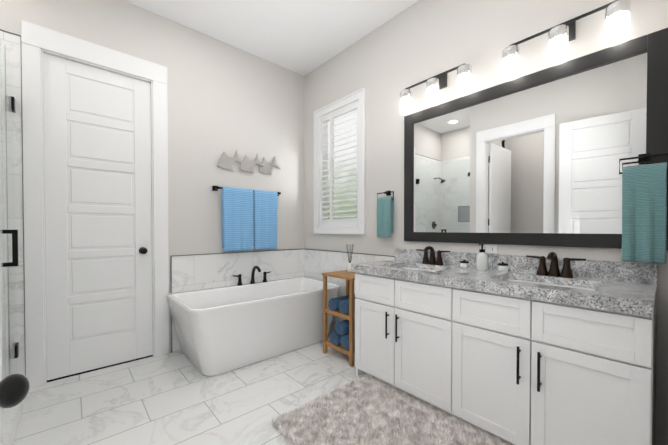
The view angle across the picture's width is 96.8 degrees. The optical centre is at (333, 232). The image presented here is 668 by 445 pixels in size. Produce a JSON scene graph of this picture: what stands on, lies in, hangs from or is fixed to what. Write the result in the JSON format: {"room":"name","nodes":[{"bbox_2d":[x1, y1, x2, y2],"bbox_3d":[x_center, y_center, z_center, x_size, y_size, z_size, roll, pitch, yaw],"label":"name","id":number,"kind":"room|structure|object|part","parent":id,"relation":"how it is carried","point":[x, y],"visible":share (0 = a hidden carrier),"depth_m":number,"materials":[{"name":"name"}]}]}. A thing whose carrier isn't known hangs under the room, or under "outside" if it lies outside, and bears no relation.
{"room":"bathroom","nodes":[
{"label":"bathroom","id":0,"kind":"room"},
{"bbox_2d":[0,374,28,407],"bbox_3d":[-0.630,0.301,0.555,0.084,0.060,0.060,-1,1,-35],"label":"door knob","id":1,"kind":"object","parent":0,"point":[14,389],"depth_m":0.55,"materials":[{"name":"black metal"}]},
{"bbox_2d":[3,375,27,444],"bbox_3d":[-1.906,1.071,1.718,0.110,0.100,0.988,-1,1,-42],"label":"shower curb","id":2,"kind":"object","parent":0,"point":[11,417],"depth_m":1.62,"materials":[{"name":"white tile"}]},
{"bbox_2d":[0,0,303,352],"bbox_3d":[-1.776,-0.420,2.570,3.880,3.060,0.120,-1,1,-42],"label":"wall","id":3,"kind":"structure","parent":0,"point":[227,99],"depth_m":2.93,"materials":[{"name":"white paint"}]},
{"bbox_2d":[0,31,24,414],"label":"shower door","id":4,"kind":"structure","parent":3,"relation":"attached to","point":[12,42],"depth_m":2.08,"materials":[{"name":"clear glass"}]},
{"bbox_2d":[20,36,25,375],"bbox_3d":[-2.203,-0.134,2.105,0.008,2.500,0.016,-1,1,-42],"label":"trim","id":5,"kind":"structure","parent":4,"relation":"attached to","point":[23,207],"depth_m":2.10,"materials":[{"name":"grey wood"}]},
{"bbox_2d":[21,20,168,388],"bbox_3d":[-1.886,-0.193,2.437,0.915,2.610,0.177,-1,1,-42],"label":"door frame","id":6,"kind":"structure","parent":3,"relation":"attached to","point":[97,186],"depth_m":2.37,"materials":[{"name":"white wood"}]},
{"bbox_3d":[-1.657,0.155,2.578,0.060,0.060,0.077,-1,1,-42],"label":"door back knob trim","id":7,"kind":"part","parent":6,"relation":"part of","materials":[{"name":"black metal"}]},
{"bbox_2d":[170,256,171,352],"bbox_3d":[-1.501,0.661,2.736,0.008,0.895,0.016,-1,1,-42],"label":"trim","id":8,"kind":"structure","parent":3,"relation":"attached to","point":[171,292],"depth_m":2.73,"materials":[{"name":"grey"}]},
{"bbox_2d":[173,249,297,255],"bbox_3d":[-0.940,0.206,3.228,1.501,0.007,0.016,-1,1,-42],"label":"trim","id":9,"kind":"structure","parent":3,"relation":"attached to","point":[233,252],"depth_m":3.11,"materials":[{"name":"grey"}]},
{"bbox_2d":[172,249,303,352],"bbox_3d":[-0.936,0.654,3.240,1.513,0.895,0.012,-1,1,-42],"label":"wall tile","id":10,"kind":"structure","parent":3,"relation":"attached to","point":[194,272],"depth_m":3.08,"materials":[{"name":"white tile"}]},
{"bbox_2d":[212,186,280,251],"bbox_3d":[-0.908,-0.145,3.200,0.760,0.665,0.093,-1,1,-42],"label":"towel rail","id":11,"kind":"object","parent":3,"relation":"attached to","point":[249,219],"visible":1,"depth_m":3.15,"materials":[{"name":"blue fabric"}]},
{"bbox_2d":[217,150,279,174],"bbox_3d":[-0.898,-0.770,3.227,0.730,0.234,0.030,-1,1,-42],"label":"wall art","id":12,"kind":"object","parent":3,"relation":"attached to","point":[225,161],"visible":0.98,"depth_m":3.18,"materials":[{"name":"silver metal"}]},
{"bbox_2d":[13,330,506,444],"bbox_3d":[-0.224,1.183,0.839,3.880,0.100,4.800,-1,1,-42],"label":"floor","id":13,"kind":"structure","parent":0,"point":[177,398],"depth_m":1.98,"materials":[{"name":"tile"}]},
{"bbox_2d":[167,266,339,375],"bbox_3d":[-0.710,0.728,2.905,1.500,0.755,0.775,-1,1,-42],"label":"bathtub","id":14,"kind":"object","parent":13,"relation":"on","point":[222,330],"visible":0.96,"depth_m":2.58,"materials":[{"name":"white ceramic"}]},
{"bbox_2d":[233,266,270,285],"bbox_3d":[-0.831,0.448,3.150,0.442,0.200,0.199,-1,1,-42],"label":"faucet","id":15,"kind":"object","parent":14,"relation":"on","point":[264,282],"depth_m":3.18,"materials":[{"name":"black metal"}]},
{"bbox_2d":[321,244,355,366],"bbox_3d":[0.142,0.609,2.696,0.340,1.000,0.395,-1,1,-42],"label":"stand","id":16,"kind":"object","parent":13,"relation":"on","point":[342,338],"visible":0.75,"depth_m":2.60,"materials":[{"name":"brown wood"}]},
{"bbox_2d":[346,244,353,271],"bbox_3d":[0.150,0.237,2.802,0.073,0.260,0.064,-1,1,-42],"label":"diffuser","id":17,"kind":"object","parent":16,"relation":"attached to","point":[349,255],"depth_m":2.79,"materials":[{"name":"clear glass"}]},
{"bbox_2d":[271,372,511,444],"bbox_3d":[0.318,1.099,1.577,0.856,0.049,1.148,-1,1,-42],"label":"rug","id":18,"kind":"object","parent":13,"relation":"on","point":[367,409],"visible":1,"depth_m":1.70,"materials":[{"name":"grey carpet"}]},
{"bbox_2d":[351,267,656,444],"bbox_3d":[0.868,0.703,1.891,0.590,0.830,1.596,-1,1,-42],"label":"bathroom vanity","id":19,"kind":"object","parent":13,"relation":"on","point":[551,348],"depth_m":1.48,"materials":[{"name":"painted wood"},{"name":"granite"},{"name":"black metal"}]},
{"bbox_2d":[351,259,656,310],"bbox_3d":[0.877,0.277,1.893,0.572,0.058,1.596,-1,1,-42],"label":"countertop","id":20,"kind":"structure","parent":19,"relation":"on","point":[623,291],"depth_m":1.59,"materials":[{"name":"grey stone"}]},
{"bbox_2d":[476,252,487,269],"bbox_3d":[0.998,0.189,1.996,0.072,0.118,0.072,-1,1,-42],"label":"soap bottle","id":21,"kind":"object","parent":20,"relation":"on","point":[481,258],"depth_m":1.97,"materials":[{"name":"white glass"}]},
{"bbox_2d":[124,0,418,75],"bbox_3d":[-0.224,-1.977,0.798,3.880,0.100,4.800,-1,1,-42],"label":"ceiling","id":22,"kind":"structure","parent":0,"point":[303,37],"depth_m":2.75,"materials":[{"name":"white paint"}]},
{"bbox_2d":[304,0,667,444],"bbox_3d":[1.223,-0.413,2.021,0.120,3.060,4.680,-1,1,-42],"label":"wall","id":23,"kind":"structure","parent":0,"point":[385,64],"depth_m":2.36,"materials":[{"name":"white paint"}]},
{"bbox_2d":[314,88,365,233],"bbox_3d":[0.079,-0.714,3.281,0.155,1.450,0.810,-1,1,-42],"label":"window shutter","id":24,"kind":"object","parent":23,"relation":"in","point":[342,225],"depth_m":3.30,"materials":[{"name":"white wood"}]},
{"bbox_2d":[321,111,356,217],"bbox_3d":[0.062,-0.724,3.266,0.068,1.112,0.560,-1,1,-42],"label":"louvers","id":25,"kind":"object","parent":24,"relation":"attached to","point":[343,204],"visible":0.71,"depth_m":3.23,"materials":[{"name":"white wood"}]},
{"bbox_2d":[304,249,394,330],"bbox_3d":[0.092,0.655,3.210,0.012,0.895,1.396,-1,1,-42],"label":"wall tile","id":26,"kind":"structure","parent":23,"relation":"attached to","point":[317,263],"depth_m":3.32,"materials":[{"name":"white tile"}]},
{"bbox_2d":[308,249,394,256],"bbox_3d":[0.091,0.207,3.203,0.016,0.007,1.396,-1,1,-42],"label":"trim","id":27,"kind":"structure","parent":23,"relation":"attached to","point":[354,253],"depth_m":3.03,"materials":[{"name":"grey"}]},
{"bbox_2d":[377,191,393,236],"bbox_3d":[0.473,-0.175,2.707,0.093,0.427,0.191,-1,1,-42],"label":"towel ring","id":28,"kind":"object","parent":23,"relation":"attached to","point":[385,207],"visible":1,"depth_m":2.67,"materials":[{"name":"teal fabric"}]},
{"bbox_2d":[400,63,471,112],"bbox_3d":[0.782,-1.118,2.299,0.158,0.257,0.586,-1,1,-42],"label":"sconce","id":29,"kind":"object","parent":23,"relation":"attached to","point":[438,82],"visible":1,"depth_m":2.26,"materials":[{"name":"white glass"}]},
{"bbox_2d":[483,244,497,253],"bbox_3d":[1.088,0.111,2.082,0.009,0.062,0.110,-1,1,-42],"label":"electrical outlet plate","id":30,"kind":"object","parent":23,"relation":"attached to","point":[490,248],"visible":0.69,"depth_m":2.07,"materials":[{"name":"white plastic"}]},
{"bbox_2d":[395,248,656,282],"bbox_3d":[1.082,0.196,2.074,0.022,0.100,1.596,-1,1,-42],"label":"backsplash","id":31,"kind":"structure","parent":23,"relation":"attached to","point":[594,269],"depth_m":1.76,"materials":[{"name":"grey stone"}]},
{"bbox_2d":[404,28,667,249],"bbox_3d":[1.126,-0.463,2.015,0.029,1.080,1.529,-1,1,-42],"label":"mirror","id":32,"kind":"object","parent":23,"relation":"attached to","point":[532,159],"visible":0.81,"depth_m":1.83,"materials":[{"name":"black"}]},
{"bbox_2d":[502,0,630,77],"bbox_3d":[1.302,-1.105,1.712,0.158,0.257,0.586,-1,1,-42],"label":"sconce","id":33,"kind":"object","parent":23,"relation":"attached to","point":[616,11],"visible":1,"depth_m":1.66,"materials":[{"name":"white glass"}]},
{"bbox_2d":[619,153,667,263],"bbox_3d":[1.534,-0.127,1.467,0.092,0.542,0.181,-1,1,-42],"label":"towel ring","id":34,"kind":"object","parent":23,"relation":"attached to","point":[644,213],"visible":1,"depth_m":1.45,"materials":[{"name":"teal fabric"}]},
{"bbox_3d":[-0.867,-0.393,0.503,0.120,3.060,2.180,-1,1,-42],"label":"wall","id":35,"kind":"structure","parent":0,"visible":0},
{"bbox_2d":[0,256,2,444],"bbox_3d":[-1.190,-0.173,0.888,0.142,2.610,0.980,-1,1,-42],"label":"door","id":36,"kind":"structure","parent":35,"relation":"attached to","point":[1,425],"depth_m":1.29,"materials":[{"name":"white"}]},
{"label":"outside","id":37,"kind":"structure","parent":0,"visible":0},
{"bbox_2d":[328,109,356,218],"bbox_3d":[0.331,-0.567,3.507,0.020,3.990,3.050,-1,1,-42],"label":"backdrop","id":38,"kind":"structure","parent":37,"point":[344,130],"depth_m":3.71,"materials":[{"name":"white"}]}
]}

